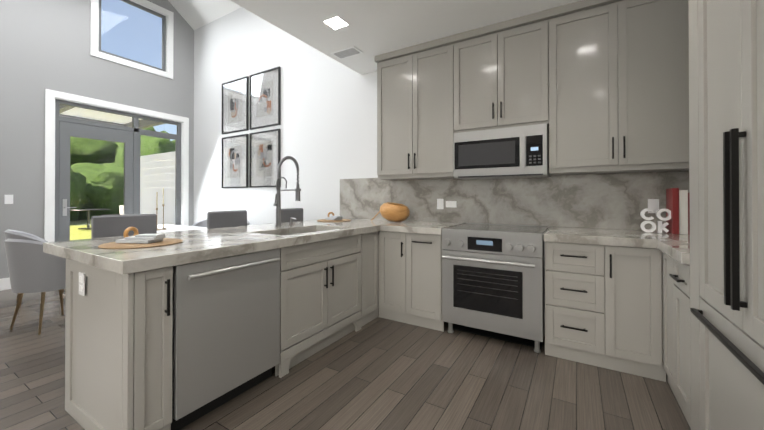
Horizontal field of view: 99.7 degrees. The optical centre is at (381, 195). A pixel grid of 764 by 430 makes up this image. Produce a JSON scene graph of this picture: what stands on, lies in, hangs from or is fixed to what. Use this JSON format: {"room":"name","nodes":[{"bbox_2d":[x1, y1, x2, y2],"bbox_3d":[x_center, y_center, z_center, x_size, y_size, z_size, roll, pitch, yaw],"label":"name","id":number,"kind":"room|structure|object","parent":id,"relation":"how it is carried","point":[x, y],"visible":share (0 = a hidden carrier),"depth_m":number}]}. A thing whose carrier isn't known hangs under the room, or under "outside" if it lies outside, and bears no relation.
{"room":"dining room and kitchen","nodes":[
{"label":"dining room and kitchen","id":0,"kind":"room"},
{"bbox_2d":[0,0,193,278],"bbox_3d":[-4.290,-2.290,5.161,0.120,7.000,2.450,0,0,31],"label":"wall","id":1,"kind":"structure","parent":0,"point":[44,44],"depth_m":4.43},
{"bbox_2d":[0,277,10,290],"bbox_3d":[-4.752,1.130,4.248,0.016,0.150,0.415,0,0,31],"label":"baseboard","id":2,"kind":"structure","parent":1,"relation":"attached to","point":[5,284],"depth_m":4.12},
{"bbox_2d":[4,195,12,203],"bbox_3d":[-4.815,0.044,4.160,0.006,0.120,0.075,0,0,31],"label":"light switch","id":3,"kind":"object","parent":1,"relation":"attached to","point":[8,199],"visible":1,"depth_m":4.16},
{"bbox_2d":[44,89,188,241],"bbox_3d":[-4.196,-0.131,5.284,0.140,2.683,1.915,0,0,31],"label":"door frame","id":4,"kind":"structure","parent":1,"relation":"attached to","point":[66,128],"depth_m":4.98},
{"bbox_2d":[90,0,173,78],"bbox_3d":[-4.143,-2.725,5.386,0.140,1.211,1.159,0,0,31],"label":"window","id":5,"kind":"structure","parent":1,"relation":"in","point":[94,30],"depth_m":5.46},
{"bbox_2d":[168,0,240,29],"bbox_3d":[-5.124,-3.876,2.664,6.750,3.544,7.600,0,0,31],"label":"ceiling","id":6,"kind":"structure","parent":0,"point":[195,14],"depth_m":5.74},
{"bbox_2d":[0,289,690,429],"bbox_3d":[-3.614,1.251,1.674,10.490,0.120,7.920,0,0,31],"label":"floor","id":7,"kind":"structure","parent":0,"point":[378,373],"depth_m":2.00},
{"bbox_2d":[4,239,65,334],"bbox_3d":[-3.094,0.784,2.990,0.559,0.832,0.535,0,0,31],"label":"dining chair","id":8,"kind":"object","parent":7,"relation":"on","point":[33,267],"visible":0.65,"depth_m":2.78},
{"bbox_2d":[4,229,65,306],"bbox_3d":[-3.958,0.788,3.713,0.562,0.832,0.517,0,0,31],"label":"dining chair","id":9,"kind":"object","parent":7,"relation":"on","point":[12,234],"visible":0.25,"depth_m":3.49},
{"bbox_2d":[91,214,156,238],"bbox_3d":[-1.890,0.673,2.480,0.460,1.046,0.438,0,0,31],"label":"stool","id":10,"kind":"object","parent":7,"relation":"on","point":[103,226],"visible":0.15,"depth_m":2.55},
{"bbox_2d":[157,224,206,232],"bbox_3d":[-3.055,0.832,4.518,1.560,0.751,0.800,0,0,31],"label":"dining table","id":11,"kind":"object","parent":7,"relation":"on","point":[171,228],"visible":0.12,"depth_m":4.51},
{"bbox_2d":[156,192,162,229],"bbox_3d":[-2.978,0.199,4.264,0.069,0.510,0.069,0,0,19],"label":"candlestick","id":12,"kind":"object","parent":11,"relation":"on","point":[156,192],"depth_m":4.26},
{"bbox_2d":[163,188,165,229],"bbox_3d":[-2.968,0.174,4.376,0.069,0.560,0.069,0,0,19],"label":"candlestick","id":13,"kind":"object","parent":11,"relation":"on","point":[163,205],"depth_m":4.37},
{"bbox_2d":[192,219,206,226],"bbox_3d":[-3.003,0.797,5.376,0.564,0.832,0.508,0,0,31],"label":"dining chair","id":14,"kind":"object","parent":7,"relation":"on","point":[202,223],"visible":0.06,"depth_m":5.57},
{"bbox_2d":[171,248,279,429],"bbox_3d":[-1.067,0.766,1.971,0.652,0.850,0.639,0,0,31],"label":"dishwasher","id":15,"kind":"object","parent":7,"relation":"on","point":[226,333],"visible":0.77,"depth_m":1.76},
{"bbox_2d":[207,210,246,228],"bbox_3d":[-1.434,0.677,3.232,0.460,1.046,0.438,0,0,31],"label":"stool","id":16,"kind":"object","parent":7,"relation":"on","point":[218,219],"visible":0.12,"depth_m":3.33},
{"bbox_2d":[281,208,302,222],"bbox_3d":[-0.998,0.681,3.950,0.460,1.046,0.438,0,0,31],"label":"stool","id":17,"kind":"object","parent":7,"relation":"on","point":[288,214],"visible":0.08,"depth_m":4.08},
{"bbox_2d":[275,255,356,377],"bbox_3d":[-0.755,0.896,2.707,0.777,0.599,0.932,0,0,31],"label":"base cabinet","id":18,"kind":"object","parent":7,"relation":"on","point":[318,297],"depth_m":2.38},
{"bbox_2d":[79,272,84,295],"bbox_3d":[-1.549,0.453,1.661,0.070,0.115,0.006,0,0,31],"label":"outlet","id":19,"kind":"object","parent":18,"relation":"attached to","point":[81,283],"visible":1,"depth_m":1.65},
{"bbox_2d":[293,231,380,330],"bbox_3d":[-0.419,0.770,3.207,0.835,0.856,0.390,0,0,31],"label":"base cabinet","id":20,"kind":"object","parent":7,"relation":"on","point":[364,250],"depth_m":2.91},
{"bbox_2d":[381,231,443,331],"bbox_3d":[0.410,0.770,3.271,0.672,0.856,0.780,0,0,31],"label":"base cabinet","id":21,"kind":"object","parent":7,"relation":"on","point":[411,263],"depth_m":2.97},
{"bbox_2d":[442,223,548,352],"bbox_3d":[1.021,0.740,2.861,0.778,0.914,0.802,0,0,31],"label":"range","id":22,"kind":"object","parent":7,"relation":"on","point":[493,280],"visible":1,"depth_m":2.58},
{"bbox_2d":[545,241,648,377],"bbox_3d":[1.681,0.766,2.507,0.695,0.856,0.770,0,0,31],"label":"base cabinet","id":23,"kind":"object","parent":7,"relation":"on","point":[624,309],"depth_m":2.23},
{"bbox_2d":[649,248,690,427],"bbox_3d":[1.879,0.762,1.668,0.675,0.856,0.599,0,0,31],"label":"base cabinet","id":24,"kind":"object","parent":7,"relation":"on","point":[669,279],"depth_m":1.92},
{"bbox_2d":[43,171,689,273],"bbox_3d":[0.339,0.050,2.132,3.794,0.570,2.810,0,0,31],"label":"countertop","id":25,"kind":"structure","parent":24,"relation":"on","point":[600,209],"depth_m":2.81},
{"bbox_2d":[98,238,182,248],"bbox_3d":[-1.374,0.272,1.854,0.390,0.008,0.390,0,0,31],"label":"placemat","id":26,"kind":"object","parent":25,"relation":"on","point":[164,242],"visible":0.77,"depth_m":1.77},
{"bbox_2d":[116,227,165,243],"bbox_3d":[-1.382,0.222,1.855,0.224,0.088,0.111,0,0,6],"label":"napkin","id":27,"kind":"object","parent":26,"relation":"on","point":[136,237],"visible":0.98,"depth_m":1.82},
{"bbox_2d":[273,156,300,226],"bbox_3d":[-0.867,-0.041,2.920,0.311,0.644,0.099,0,0,31],"label":"faucet","id":28,"kind":"object","parent":25,"relation":"on","point":[277,203],"visible":1,"depth_m":2.96},
{"bbox_2d":[289,217,296,224],"bbox_3d":[-0.854,0.244,3.094,0.088,0.077,0.044,0,0,31],"label":"soap dispenser","id":29,"kind":"object","parent":25,"relation":"on","point":[291,220],"visible":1,"depth_m":3.10},
{"bbox_2d":[317,219,350,221],"bbox_3d":[-0.553,0.282,3.730,0.390,0.008,0.390,0,0,31],"label":"placemat","id":30,"kind":"object","parent":25,"relation":"on","point":[325,220],"visible":0.9,"depth_m":3.63},
{"bbox_2d":[325,212,342,219],"bbox_3d":[-0.558,0.232,3.737,0.111,0.087,0.224,0,0,-39],"label":"napkin","id":31,"kind":"object","parent":30,"relation":"on","point":[333,217],"visible":1,"depth_m":3.69},
{"bbox_2d":[380,202,409,221],"bbox_3d":[0.138,0.178,3.545,0.342,0.214,0.300,0,0,31],"label":"bowl","id":32,"kind":"object","parent":25,"relation":"on","point":[393,212],"visible":1,"depth_m":3.43},
{"bbox_2d":[437,199,443,208],"bbox_3d":[0.644,0.088,3.561,0.073,0.115,0.009,0,0,31],"label":"outlet","id":33,"kind":"object","parent":25,"relation":"attached to","point":[440,202],"depth_m":3.55},
{"bbox_2d":[446,201,456,207],"bbox_3d":[0.749,0.091,3.497,0.120,0.070,0.009,0,0,31],"label":"outlet","id":34,"kind":"object","parent":25,"relation":"attached to","point":[453,204],"depth_m":3.49},
{"bbox_2d":[648,199,658,212],"bbox_3d":[2.204,0.083,2.618,0.070,0.115,0.006,0,0,31],"label":"outlet","id":35,"kind":"object","parent":25,"relation":"attached to","point":[653,204],"depth_m":2.61},
{"bbox_2d":[640,208,670,232],"bbox_3d":[2.079,0.187,2.445,0.184,0.184,0.040,0,0,31],"label":"cook","id":36,"kind":"object","parent":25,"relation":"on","point":[660,226],"visible":0.98,"depth_m":2.43},
{"bbox_2d":[666,188,689,234],"bbox_3d":[2.219,0.111,2.400,0.120,0.335,0.202,0,0,31],"label":"books","id":37,"kind":"object","parent":25,"relation":"on","point":[677,203],"visible":0.88,"depth_m":2.33},
{"bbox_2d":[689,0,763,429],"bbox_3d":[1.468,-0.195,0.970,0.649,2.761,1.023,0,0,31],"label":"fridge","id":38,"kind":"object","parent":7,"relation":"on","point":[726,113],"visible":1,"depth_m":1.17},
{"bbox_2d":[193,7,550,224],"bbox_3d":[-0.425,-2.295,4.321,7.600,7.000,0.120,0,0,31],"label":"wall","id":39,"kind":"structure","parent":0,"point":[328,126],"depth_m":4.82},
{"bbox_2d":[221,134,248,187],"bbox_3d":[-2.508,-0.577,5.484,0.700,0.886,0.032,0,0,31],"label":"picture frame","id":40,"kind":"object","parent":39,"relation":"attached to","point":[234,161],"visible":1,"depth_m":5.46},
{"bbox_2d":[222,76,248,134],"bbox_3d":[-2.508,-1.525,5.489,0.700,0.886,0.032,0,0,31],"label":"picture frame","id":41,"kind":"object","parent":39,"relation":"attached to","point":[235,106],"visible":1,"depth_m":5.46},
{"bbox_2d":[249,129,280,187],"bbox_3d":[-1.856,-0.579,5.089,0.700,0.886,0.032,0,0,31],"label":"picture frame","id":42,"kind":"object","parent":39,"relation":"attached to","point":[264,153],"visible":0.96,"depth_m":5.08},
{"bbox_2d":[249,66,280,129],"bbox_3d":[-1.856,-1.527,5.094,0.700,0.886,0.032,0,0,31],"label":"picture frame","id":43,"kind":"object","parent":39,"relation":"attached to","point":[265,99],"visible":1,"depth_m":5.07},
{"bbox_2d":[375,34,458,179],"bbox_3d":[0.435,-0.876,3.516,0.942,1.373,0.349,0,0,31],"label":"upper cabinet","id":44,"kind":"object","parent":39,"relation":"attached to","point":[418,85],"depth_m":3.35},
{"bbox_2d":[459,9,550,132],"bbox_3d":[1.143,-1.090,3.088,0.831,0.951,0.349,0,0,31],"label":"upper cabinet","id":45,"kind":"object","parent":39,"relation":"attached to","point":[505,66],"depth_m":2.90},
{"bbox_2d":[453,123,549,179],"bbox_3d":[1.122,-0.391,3.053,0.810,0.434,0.383,0,0,31],"label":"microwave","id":46,"kind":"object","parent":45,"relation":"attached to","point":[513,152],"visible":1,"depth_m":2.90},
{"bbox_2d":[547,0,688,174],"bbox_3d":[1.902,-0.881,2.627,1.062,1.373,0.349,0,0,31],"label":"upper cabinet","id":47,"kind":"object","parent":39,"relation":"attached to","point":[599,86],"depth_m":2.47},
{"bbox_2d":[230,0,580,74],"bbox_3d":[-0.758,-3.700,0.017,3.460,4.236,7.600,0,0,31],"label":"ceiling","id":48,"kind":"structure","parent":0,"point":[372,29],"depth_m":2.85},
{"bbox_2d":[322,16,348,29],"bbox_3d":[-0.416,-1.565,2.920,0.174,0.004,0.174,0,0,31],"label":"recessed light","id":49,"kind":"object","parent":48,"relation":"in","point":[336,22],"visible":1,"depth_m":2.91},
{"bbox_2d":[330,46,362,58],"bbox_3d":[-0.385,-1.558,3.515,0.320,0.010,0.170,0,0,31],"label":"ceiling vent","id":50,"kind":"object","parent":48,"relation":"in","point":[347,52],"visible":1,"depth_m":3.50},
{"label":"outside","id":51,"kind":"structure","parent":0,"visible":0},
{"bbox_2d":[70,220,90,239],"bbox_3d":[-27.112,1.472,20.287,54.605,0.240,80.000,0,0,31],"label":"ground","id":52,"kind":"structure","parent":51,"point":[74,227],"depth_m":11.82},
{"bbox_2d":[70,209,109,228],"bbox_3d":[-11.306,0.889,12.418,1.260,0.740,1.260,0,0,31],"label":"patio table","id":53,"kind":"object","parent":52,"relation":"on","point":[88,218],"depth_m":12.29},
{"bbox_2d":[102,205,123,215],"bbox_3d":[-8.787,0.784,10.593,0.520,0.930,0.512,0,0,31],"label":"patio chair","id":54,"kind":"object","parent":52,"relation":"on","point":[120,210],"depth_m":10.79},
{"bbox_2d":[70,127,174,220],"bbox_3d":[-28.212,-3.186,15.084,27.060,10.108,55.181,0,0,31],"label":"trees","id":55,"kind":"object","parent":52,"relation":"on","point":[96,172],"depth_m":18.52},
{"bbox_2d":[140,151,174,224],"bbox_3d":[-4.721,0.184,6.886,2.400,2.170,0.122,0,0,31],"label":"fence","id":56,"kind":"object","parent":52,"relation":"on","point":[168,183],"depth_m":6.83},
{"bbox_3d":[-6.194,1.248,5.795,3.805,0.049,3.295,0,0,31],"label":"deck","id":57,"kind":"object","parent":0,"visible":0},
{"bbox_2d":[59,104,165,128],"bbox_3d":[-5.711,-0.212,5.689,1.950,2.950,3.000,0,0,31],"label":"roof","id":58,"kind":"structure","parent":57,"relation":"on","point":[84,115],"depth_m":6.51}
]}

